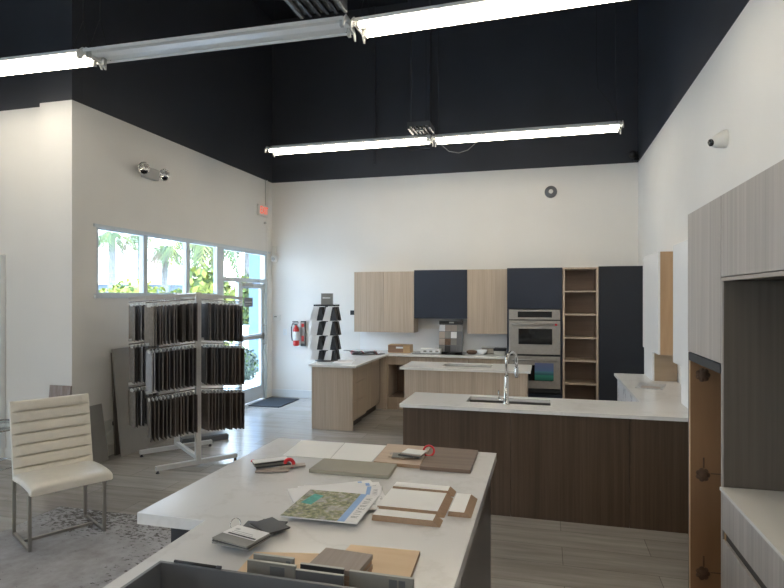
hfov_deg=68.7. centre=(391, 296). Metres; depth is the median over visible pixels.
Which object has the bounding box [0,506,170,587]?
area rug
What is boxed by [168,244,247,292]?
palm tree
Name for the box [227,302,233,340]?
board
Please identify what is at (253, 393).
door
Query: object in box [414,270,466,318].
upper cabinet
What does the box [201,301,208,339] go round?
board
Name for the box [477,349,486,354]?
bowl
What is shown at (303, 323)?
sign
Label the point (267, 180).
trim
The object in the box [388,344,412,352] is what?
wooden box
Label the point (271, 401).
doormat
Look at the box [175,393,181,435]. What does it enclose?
board
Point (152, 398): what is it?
board
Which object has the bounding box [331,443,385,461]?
board
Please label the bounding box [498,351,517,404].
kitchen faucet
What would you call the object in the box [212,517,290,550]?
stack
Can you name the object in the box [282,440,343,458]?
board
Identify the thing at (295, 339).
fire extinguisher
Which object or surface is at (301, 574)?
board
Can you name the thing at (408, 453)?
stack
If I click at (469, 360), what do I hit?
base cabinet
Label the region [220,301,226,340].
board
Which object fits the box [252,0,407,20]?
ceiling
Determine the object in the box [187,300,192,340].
board
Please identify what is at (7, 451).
baseboard
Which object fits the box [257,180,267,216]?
exit sign
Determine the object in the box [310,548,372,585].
block
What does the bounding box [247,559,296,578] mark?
board
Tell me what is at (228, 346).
board
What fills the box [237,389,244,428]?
board
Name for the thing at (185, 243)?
window
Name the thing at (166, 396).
board
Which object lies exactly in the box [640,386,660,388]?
photo
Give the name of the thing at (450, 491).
sample
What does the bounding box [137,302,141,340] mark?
board
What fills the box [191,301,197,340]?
board
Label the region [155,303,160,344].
board
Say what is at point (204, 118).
wall
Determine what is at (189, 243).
window
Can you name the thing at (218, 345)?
board
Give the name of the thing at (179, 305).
board
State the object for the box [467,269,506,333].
upper cabinet
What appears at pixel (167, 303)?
board
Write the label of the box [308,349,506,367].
countertop
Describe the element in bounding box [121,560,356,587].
tray
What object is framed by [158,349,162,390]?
board
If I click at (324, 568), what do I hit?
board
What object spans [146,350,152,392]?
board
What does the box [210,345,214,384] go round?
board
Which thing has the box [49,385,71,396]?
panel
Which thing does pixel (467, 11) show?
strip light
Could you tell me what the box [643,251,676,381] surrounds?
upper cabinet
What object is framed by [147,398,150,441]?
board
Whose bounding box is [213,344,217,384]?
board
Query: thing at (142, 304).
board
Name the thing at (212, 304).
board
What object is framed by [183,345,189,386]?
board
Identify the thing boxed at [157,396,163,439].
board
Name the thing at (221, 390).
board
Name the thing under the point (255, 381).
pavement
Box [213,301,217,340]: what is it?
board
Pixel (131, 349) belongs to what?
board
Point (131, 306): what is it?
board
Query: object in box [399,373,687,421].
countertop
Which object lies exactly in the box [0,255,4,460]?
door
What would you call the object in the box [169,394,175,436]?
board
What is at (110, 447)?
baseboard
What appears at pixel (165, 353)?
board
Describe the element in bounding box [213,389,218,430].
board
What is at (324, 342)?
tower
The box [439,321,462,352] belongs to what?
stand
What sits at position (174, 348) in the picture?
board
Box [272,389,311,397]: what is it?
baseboard
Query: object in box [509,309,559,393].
double oven
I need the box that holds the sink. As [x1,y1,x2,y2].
[469,399,549,405]
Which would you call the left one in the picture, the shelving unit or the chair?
the chair
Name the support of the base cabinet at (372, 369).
on the floor
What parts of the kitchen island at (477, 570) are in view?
panel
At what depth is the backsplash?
9.95 m
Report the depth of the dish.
9.34 m
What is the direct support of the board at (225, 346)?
hanging from the display rack
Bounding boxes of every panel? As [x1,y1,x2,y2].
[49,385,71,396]
[89,403,108,462]
[111,343,173,456]
[111,353,120,455]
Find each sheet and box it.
[333,360,354,362]
[535,363,553,380]
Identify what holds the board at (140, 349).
hanging from the display rack
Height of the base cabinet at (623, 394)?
0.882 m
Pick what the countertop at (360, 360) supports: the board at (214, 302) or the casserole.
the casserole
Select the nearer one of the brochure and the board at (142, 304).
the brochure
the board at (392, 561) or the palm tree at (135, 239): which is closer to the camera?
the board at (392, 561)
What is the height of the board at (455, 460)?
0.020 m
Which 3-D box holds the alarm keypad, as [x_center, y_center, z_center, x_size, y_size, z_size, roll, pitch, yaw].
[-2.139,0.385,10.661,0.150,0.110,0.032,0,0,15]
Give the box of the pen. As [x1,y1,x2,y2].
[174,559,221,569]
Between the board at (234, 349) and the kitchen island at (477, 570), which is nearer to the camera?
the kitchen island at (477, 570)
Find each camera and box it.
[271,255,277,261]
[545,186,556,197]
[629,150,638,160]
[708,130,728,147]
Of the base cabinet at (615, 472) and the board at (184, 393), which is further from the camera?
the board at (184, 393)
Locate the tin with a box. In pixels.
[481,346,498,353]
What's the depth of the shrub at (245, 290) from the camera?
20.85 m
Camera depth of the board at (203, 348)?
6.27 m
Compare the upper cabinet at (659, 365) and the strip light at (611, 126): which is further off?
the strip light at (611, 126)
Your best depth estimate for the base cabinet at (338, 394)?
8.01 m
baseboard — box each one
[4,448,10,459]
[107,443,113,455]
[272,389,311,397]
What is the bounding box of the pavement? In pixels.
[224,372,258,389]
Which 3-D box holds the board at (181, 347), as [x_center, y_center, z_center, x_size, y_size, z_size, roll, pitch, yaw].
[-2.255,0.735,6.158,0.011,0.445,0.250,0,0,-31]
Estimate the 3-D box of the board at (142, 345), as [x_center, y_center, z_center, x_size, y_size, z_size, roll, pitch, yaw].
[-2.893,0.752,6.646,0.011,0.445,0.250,0,0,-35]
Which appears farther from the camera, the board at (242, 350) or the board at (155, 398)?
the board at (242, 350)
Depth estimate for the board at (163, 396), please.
5.98 m
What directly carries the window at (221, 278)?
in the wall at (204, 118)
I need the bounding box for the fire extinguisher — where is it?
[291,321,298,345]
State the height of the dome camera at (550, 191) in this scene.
0.198 m
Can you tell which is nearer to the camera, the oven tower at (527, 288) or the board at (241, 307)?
the board at (241, 307)
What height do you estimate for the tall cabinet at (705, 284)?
2.330 m
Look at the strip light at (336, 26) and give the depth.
4.86 m
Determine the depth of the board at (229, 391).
6.37 m
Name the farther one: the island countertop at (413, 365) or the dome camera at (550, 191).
the dome camera at (550, 191)
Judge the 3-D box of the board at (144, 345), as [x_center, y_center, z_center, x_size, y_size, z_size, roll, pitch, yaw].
[-2.863,0.749,6.668,0.011,0.445,0.250,0,0,-33]
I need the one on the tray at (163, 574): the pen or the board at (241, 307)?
the pen
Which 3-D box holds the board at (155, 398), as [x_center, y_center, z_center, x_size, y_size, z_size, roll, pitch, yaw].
[-2.462,1.255,6.004,0.011,0.445,0.250,0,0,-33]
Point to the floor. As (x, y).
(525, 552)
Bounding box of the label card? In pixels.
[223,525,268,540]
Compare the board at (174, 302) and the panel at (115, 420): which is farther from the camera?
the panel at (115, 420)
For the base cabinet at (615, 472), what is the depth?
4.70 m
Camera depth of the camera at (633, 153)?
9.02 m
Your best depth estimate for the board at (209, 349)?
6.27 m
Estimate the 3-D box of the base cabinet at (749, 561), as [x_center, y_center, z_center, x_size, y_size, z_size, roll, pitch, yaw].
[1.595,1.378,1.695,0.605,0.944,1.900,0,0,15]
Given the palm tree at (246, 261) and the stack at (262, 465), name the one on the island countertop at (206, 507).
the stack at (262, 465)
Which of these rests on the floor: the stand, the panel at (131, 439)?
the panel at (131, 439)
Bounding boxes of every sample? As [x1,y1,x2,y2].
[372,509,442,527]
[377,488,452,517]
[393,482,455,496]
[448,493,476,517]
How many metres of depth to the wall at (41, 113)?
6.31 m
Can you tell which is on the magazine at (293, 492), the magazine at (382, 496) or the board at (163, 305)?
the magazine at (382, 496)
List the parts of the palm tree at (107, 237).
crown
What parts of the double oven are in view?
handle, oven door, handle, oven door, control panel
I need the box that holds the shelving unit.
[562,267,597,399]
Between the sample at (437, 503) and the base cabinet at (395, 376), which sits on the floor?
the base cabinet at (395, 376)
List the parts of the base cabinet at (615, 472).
cladding panel, cladding panel, cladding panel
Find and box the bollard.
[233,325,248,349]
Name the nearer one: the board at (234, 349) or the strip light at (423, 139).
the board at (234, 349)
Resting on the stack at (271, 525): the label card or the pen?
the label card
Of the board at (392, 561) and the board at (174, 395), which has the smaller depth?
the board at (392, 561)
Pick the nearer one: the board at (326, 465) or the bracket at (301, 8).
the board at (326, 465)
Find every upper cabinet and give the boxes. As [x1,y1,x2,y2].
[354,271,417,332]
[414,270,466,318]
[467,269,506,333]
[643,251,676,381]
[673,240,688,407]
[721,159,783,280]
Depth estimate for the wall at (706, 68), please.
5.49 m
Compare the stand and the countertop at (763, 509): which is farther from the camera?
the stand
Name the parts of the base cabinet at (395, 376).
rail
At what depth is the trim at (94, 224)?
7.30 m
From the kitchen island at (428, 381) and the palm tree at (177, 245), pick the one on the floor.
the kitchen island at (428, 381)
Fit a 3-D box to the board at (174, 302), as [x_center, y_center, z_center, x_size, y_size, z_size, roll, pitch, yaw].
[-2.314,0.261,6.114,0.011,0.445,0.250,0,0,-30]
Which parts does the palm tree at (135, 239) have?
crown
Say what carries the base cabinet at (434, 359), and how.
on the floor
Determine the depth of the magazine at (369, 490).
2.74 m
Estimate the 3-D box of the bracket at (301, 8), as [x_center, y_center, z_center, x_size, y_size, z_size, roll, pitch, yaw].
[-0.590,-3.663,4.232,0.390,2.974,0.470,0,0,15]
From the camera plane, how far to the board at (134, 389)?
6.53 m
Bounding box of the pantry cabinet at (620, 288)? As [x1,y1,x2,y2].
[598,266,643,400]
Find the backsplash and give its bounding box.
[360,329,506,352]
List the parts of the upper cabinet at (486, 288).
door, door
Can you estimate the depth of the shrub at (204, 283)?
18.14 m
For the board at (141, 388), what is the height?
0.445 m
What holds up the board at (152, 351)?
hanging from the display rack
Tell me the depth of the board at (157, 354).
5.95 m
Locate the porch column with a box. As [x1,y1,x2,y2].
[249,254,259,371]
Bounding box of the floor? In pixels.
[0,396,687,587]
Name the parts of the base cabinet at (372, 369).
door, door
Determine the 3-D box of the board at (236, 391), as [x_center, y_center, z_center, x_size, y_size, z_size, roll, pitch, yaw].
[-1.775,1.256,6.516,0.011,0.445,0.250,0,0,-43]
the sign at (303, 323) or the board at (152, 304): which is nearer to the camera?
the board at (152, 304)
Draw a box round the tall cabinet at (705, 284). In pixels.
[688,196,783,587]
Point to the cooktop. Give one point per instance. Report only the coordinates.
(417, 352)
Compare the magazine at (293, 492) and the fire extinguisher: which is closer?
the magazine at (293, 492)
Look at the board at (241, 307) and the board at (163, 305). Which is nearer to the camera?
the board at (163, 305)
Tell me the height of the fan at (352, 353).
0.071 m
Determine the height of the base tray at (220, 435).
0.075 m
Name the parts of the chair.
leg, leg, backrest, seat, leg, leg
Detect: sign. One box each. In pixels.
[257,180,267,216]
[301,321,305,345]
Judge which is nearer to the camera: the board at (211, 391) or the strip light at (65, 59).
the strip light at (65, 59)
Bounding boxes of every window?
[97,227,145,293]
[146,235,187,293]
[188,241,217,294]
[218,246,266,398]
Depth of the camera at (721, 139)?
4.59 m
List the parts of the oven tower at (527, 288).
door, drawer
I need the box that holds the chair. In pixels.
[9,393,112,551]
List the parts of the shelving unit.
shelf, shelf, shelf, shelf, shelf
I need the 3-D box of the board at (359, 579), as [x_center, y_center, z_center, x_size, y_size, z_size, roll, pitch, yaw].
[-0.032,0.882,1.715,0.200,0.106,0.016,0,0,15]
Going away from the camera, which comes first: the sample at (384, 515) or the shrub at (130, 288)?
the sample at (384, 515)
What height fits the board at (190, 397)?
0.445 m
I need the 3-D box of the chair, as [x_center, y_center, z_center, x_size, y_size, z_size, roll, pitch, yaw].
[-2.598,1.327,4.505,0.594,1.020,0.570,0,0,44]
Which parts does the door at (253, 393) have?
handle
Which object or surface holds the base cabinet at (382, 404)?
on the floor
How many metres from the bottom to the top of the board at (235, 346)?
0.445 m
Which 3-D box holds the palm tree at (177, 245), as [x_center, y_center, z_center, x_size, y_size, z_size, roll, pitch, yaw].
[-10.848,-0.790,30.295,3.313,5.593,3.663,0,0,15]
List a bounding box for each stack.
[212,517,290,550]
[252,456,305,472]
[388,445,434,458]
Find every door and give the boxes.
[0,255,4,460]
[241,281,266,403]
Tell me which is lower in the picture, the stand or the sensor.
the stand
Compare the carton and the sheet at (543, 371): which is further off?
the carton
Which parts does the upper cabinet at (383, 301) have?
door, door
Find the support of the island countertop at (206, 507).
on the kitchen island at (477, 570)
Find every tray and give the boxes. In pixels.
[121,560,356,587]
[180,431,228,443]
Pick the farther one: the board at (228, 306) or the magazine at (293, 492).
the board at (228, 306)
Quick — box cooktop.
[412,351,466,354]
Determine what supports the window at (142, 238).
in the wall at (204, 118)
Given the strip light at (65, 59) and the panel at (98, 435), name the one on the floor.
the panel at (98, 435)
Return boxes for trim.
[93,223,270,297]
[267,180,267,254]
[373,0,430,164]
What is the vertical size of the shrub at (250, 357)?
0.849 m
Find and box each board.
[128,388,135,427]
[129,303,134,341]
[129,344,134,383]
[133,344,137,383]
[133,388,137,427]
[134,302,138,340]
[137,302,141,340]
[137,344,142,382]
[137,387,141,426]
[140,387,143,425]
[141,303,144,339]
[141,344,144,381]
[143,386,148,424]
[144,304,153,345]
[144,345,147,380]
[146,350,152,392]
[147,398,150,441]
[151,303,156,345]
[151,349,154,392]
[151,397,154,441]
[154,348,159,391]
[154,396,158,440]
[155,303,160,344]
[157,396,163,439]
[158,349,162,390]
[159,302,162,344]
[162,302,165,343]
[162,348,167,390]
[162,395,166,438]
[165,394,170,437]
[166,302,169,343]
[166,347,169,389]
[169,303,174,343]
[169,348,174,389]
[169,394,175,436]
[173,301,176,342]
[173,346,177,388]
[173,393,177,436]
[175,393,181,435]
[176,302,182,342]
[176,346,180,387]
[179,392,183,434]
[180,345,184,387]
[181,301,184,341]
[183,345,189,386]
[183,391,187,433]
[184,300,189,341]
[186,391,193,432]
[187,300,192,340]
[187,345,193,385]
[190,345,195,385]
[190,391,197,432]
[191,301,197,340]
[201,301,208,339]
[201,345,206,384]
[201,390,209,430]
[205,389,212,430]
[206,300,210,340]
[206,344,211,384]
[209,390,215,430]
[210,302,214,340]
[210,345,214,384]
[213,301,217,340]
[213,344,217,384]
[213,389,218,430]
[216,344,221,384]
[216,389,222,429]
[217,301,221,340]
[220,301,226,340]
[220,344,224,384]
[220,389,224,429]
[223,389,230,429]
[224,302,229,340]
[224,344,228,384]
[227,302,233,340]
[227,344,232,384]
[227,389,232,429]
[230,389,236,428]
[231,303,237,340]
[231,345,235,384]
[233,389,240,428]
[234,345,239,384]
[235,302,239,341]
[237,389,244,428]
[238,304,242,341]
[238,346,244,383]
[238,552,318,571]
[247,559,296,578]
[253,552,294,564]
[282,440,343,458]
[295,568,343,585]
[300,562,344,573]
[309,458,396,478]
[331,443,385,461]
[346,545,419,576]
[349,569,413,587]
[373,444,430,468]
[420,447,477,473]
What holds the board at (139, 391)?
hanging from the display rack
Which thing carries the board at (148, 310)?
hanging from the display rack
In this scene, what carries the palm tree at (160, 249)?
on the ground
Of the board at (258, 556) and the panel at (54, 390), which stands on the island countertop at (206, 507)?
the board at (258, 556)
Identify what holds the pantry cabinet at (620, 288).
on the floor
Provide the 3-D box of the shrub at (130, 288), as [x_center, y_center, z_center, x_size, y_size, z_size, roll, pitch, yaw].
[-13.543,0.543,30.095,3.946,3.186,4.029,0,0,15]
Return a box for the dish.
[466,350,476,354]
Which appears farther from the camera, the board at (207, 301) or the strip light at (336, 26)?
the board at (207, 301)
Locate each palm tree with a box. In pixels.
[98,231,138,288]
[116,234,156,284]
[148,241,210,281]
[148,245,182,292]
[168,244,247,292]
[224,250,248,276]
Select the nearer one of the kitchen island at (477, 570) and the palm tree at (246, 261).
the kitchen island at (477, 570)
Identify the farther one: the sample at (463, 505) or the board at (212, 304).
the board at (212, 304)
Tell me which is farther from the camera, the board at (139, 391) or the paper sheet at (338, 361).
the paper sheet at (338, 361)
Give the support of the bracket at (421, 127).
hanging from the ceiling
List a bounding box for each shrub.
[100,277,165,292]
[176,262,234,345]
[231,273,248,327]
[243,346,258,379]
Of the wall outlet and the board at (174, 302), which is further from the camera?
the wall outlet
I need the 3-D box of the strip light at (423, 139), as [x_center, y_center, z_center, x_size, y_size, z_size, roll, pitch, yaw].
[-0.636,-3.625,8.173,2.432,3.050,0.310,0,0,15]
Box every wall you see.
[0,0,82,447]
[83,0,271,444]
[272,0,637,390]
[638,0,783,383]
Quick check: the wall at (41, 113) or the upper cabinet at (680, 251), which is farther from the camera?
the wall at (41, 113)
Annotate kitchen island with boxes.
[171,481,490,587]
[404,370,527,399]
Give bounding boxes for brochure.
[635,382,665,389]
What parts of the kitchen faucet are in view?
spout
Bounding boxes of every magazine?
[280,489,378,523]
[287,480,371,502]
[294,485,381,509]
[297,482,384,502]
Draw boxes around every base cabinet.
[312,364,365,430]
[362,360,378,417]
[376,356,386,408]
[387,356,431,409]
[403,407,687,533]
[432,357,466,365]
[467,358,504,363]
[617,380,636,401]
[723,494,783,587]
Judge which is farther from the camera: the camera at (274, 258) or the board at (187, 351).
the camera at (274, 258)
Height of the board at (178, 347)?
0.445 m
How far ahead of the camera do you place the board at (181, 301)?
6.09 m
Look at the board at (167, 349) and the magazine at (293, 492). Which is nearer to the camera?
the magazine at (293, 492)
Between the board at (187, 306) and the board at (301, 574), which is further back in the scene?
the board at (187, 306)
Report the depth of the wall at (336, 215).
9.83 m
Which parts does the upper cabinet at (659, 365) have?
door, leg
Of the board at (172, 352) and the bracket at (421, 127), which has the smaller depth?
the board at (172, 352)
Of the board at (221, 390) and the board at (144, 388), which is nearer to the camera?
the board at (221, 390)
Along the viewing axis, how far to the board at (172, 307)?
6.04 m
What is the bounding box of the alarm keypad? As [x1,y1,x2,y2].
[273,315,280,320]
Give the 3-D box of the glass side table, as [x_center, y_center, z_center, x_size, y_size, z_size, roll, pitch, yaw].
[-4.087,1.578,5.806,0.687,0.545,0.687,0,0,15]
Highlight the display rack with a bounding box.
[128,292,241,473]
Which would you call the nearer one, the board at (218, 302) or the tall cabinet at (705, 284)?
the tall cabinet at (705, 284)
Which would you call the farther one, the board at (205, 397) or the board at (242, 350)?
the board at (242, 350)
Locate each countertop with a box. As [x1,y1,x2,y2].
[103,438,496,587]
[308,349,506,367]
[399,361,531,373]
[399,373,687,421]
[720,487,783,560]
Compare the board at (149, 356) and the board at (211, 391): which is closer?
the board at (149, 356)
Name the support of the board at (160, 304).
hanging from the display rack
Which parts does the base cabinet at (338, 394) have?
drawer, drawer, drawer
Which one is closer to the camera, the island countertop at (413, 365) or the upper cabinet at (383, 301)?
the island countertop at (413, 365)
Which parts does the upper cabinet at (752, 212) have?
light rail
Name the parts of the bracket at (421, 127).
rod, rod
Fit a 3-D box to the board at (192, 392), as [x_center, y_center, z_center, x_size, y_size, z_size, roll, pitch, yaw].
[-2.166,1.227,6.224,0.011,0.445,0.250,0,0,-43]
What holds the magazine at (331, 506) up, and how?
on the magazine at (369, 490)
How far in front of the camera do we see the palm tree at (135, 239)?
45.63 m
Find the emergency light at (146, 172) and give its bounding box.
[137,162,169,180]
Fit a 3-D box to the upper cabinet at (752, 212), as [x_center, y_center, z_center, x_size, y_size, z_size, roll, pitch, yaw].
[1.598,-0.278,1.704,0.605,0.405,1.920,0,0,15]
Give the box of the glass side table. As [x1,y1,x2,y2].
[0,419,11,470]
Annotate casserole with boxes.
[493,347,506,355]
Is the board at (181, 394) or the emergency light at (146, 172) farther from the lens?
the emergency light at (146, 172)
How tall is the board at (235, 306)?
0.445 m
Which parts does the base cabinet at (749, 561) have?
drawer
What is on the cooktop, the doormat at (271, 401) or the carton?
the carton
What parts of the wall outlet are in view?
plate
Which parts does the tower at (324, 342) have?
stem, plate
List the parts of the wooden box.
panel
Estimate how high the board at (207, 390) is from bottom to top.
0.445 m
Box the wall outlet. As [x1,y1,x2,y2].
[104,418,112,438]
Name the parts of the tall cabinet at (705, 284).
hinge plate, rail, door, hinge plate, hinge plate, niche panel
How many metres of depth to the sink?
5.31 m
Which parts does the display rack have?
arm, hook rail, hook rail, hook rail, hook rail, arm, arm, post, post, arm, arm, hook rail, hook rail, arm, hook rail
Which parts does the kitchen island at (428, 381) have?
panel, panel, panel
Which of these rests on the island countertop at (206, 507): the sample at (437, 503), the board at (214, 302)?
the sample at (437, 503)
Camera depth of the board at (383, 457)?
3.26 m
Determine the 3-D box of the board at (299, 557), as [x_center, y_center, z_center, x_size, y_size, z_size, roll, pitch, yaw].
[-0.397,0.929,1.969,0.238,0.012,0.232,0,0,8]
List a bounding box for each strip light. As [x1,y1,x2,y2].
[0,0,102,75]
[80,0,355,69]
[265,117,432,156]
[350,0,622,43]
[431,0,623,152]
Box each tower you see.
[309,293,340,361]
[507,267,561,397]
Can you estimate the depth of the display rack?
6.25 m
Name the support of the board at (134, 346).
hanging from the display rack
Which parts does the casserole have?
lid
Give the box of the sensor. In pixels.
[272,246,276,251]
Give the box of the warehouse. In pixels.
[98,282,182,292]
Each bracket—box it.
[284,0,346,18]
[407,0,434,135]
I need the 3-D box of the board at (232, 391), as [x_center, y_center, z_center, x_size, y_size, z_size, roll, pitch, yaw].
[-1.807,1.253,6.492,0.011,0.445,0.250,0,0,-39]
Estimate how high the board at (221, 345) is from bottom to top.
0.445 m
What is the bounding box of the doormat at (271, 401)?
[248,397,298,407]
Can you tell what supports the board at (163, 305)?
hanging from the display rack
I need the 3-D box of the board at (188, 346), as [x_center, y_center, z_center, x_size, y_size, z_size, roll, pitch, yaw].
[-2.196,0.730,6.202,0.011,0.445,0.250,0,0,-40]
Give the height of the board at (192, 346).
0.445 m
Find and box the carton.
[420,348,440,353]
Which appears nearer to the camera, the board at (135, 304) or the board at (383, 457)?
the board at (383, 457)
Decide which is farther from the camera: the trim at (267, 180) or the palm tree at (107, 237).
the palm tree at (107, 237)
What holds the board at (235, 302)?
hanging from the display rack
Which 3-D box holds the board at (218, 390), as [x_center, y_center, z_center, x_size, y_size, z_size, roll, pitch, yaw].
[-1.935,1.240,6.396,0.011,0.445,0.250,0,0,-37]
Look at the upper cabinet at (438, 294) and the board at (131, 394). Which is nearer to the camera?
the board at (131, 394)
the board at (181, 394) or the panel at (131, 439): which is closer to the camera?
the board at (181, 394)
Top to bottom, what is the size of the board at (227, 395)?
0.445 m
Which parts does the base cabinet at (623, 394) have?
door, door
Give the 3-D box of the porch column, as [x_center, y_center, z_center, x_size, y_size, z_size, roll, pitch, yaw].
[-3.368,-0.375,14.671,0.400,4.750,0.700,0,0,15]

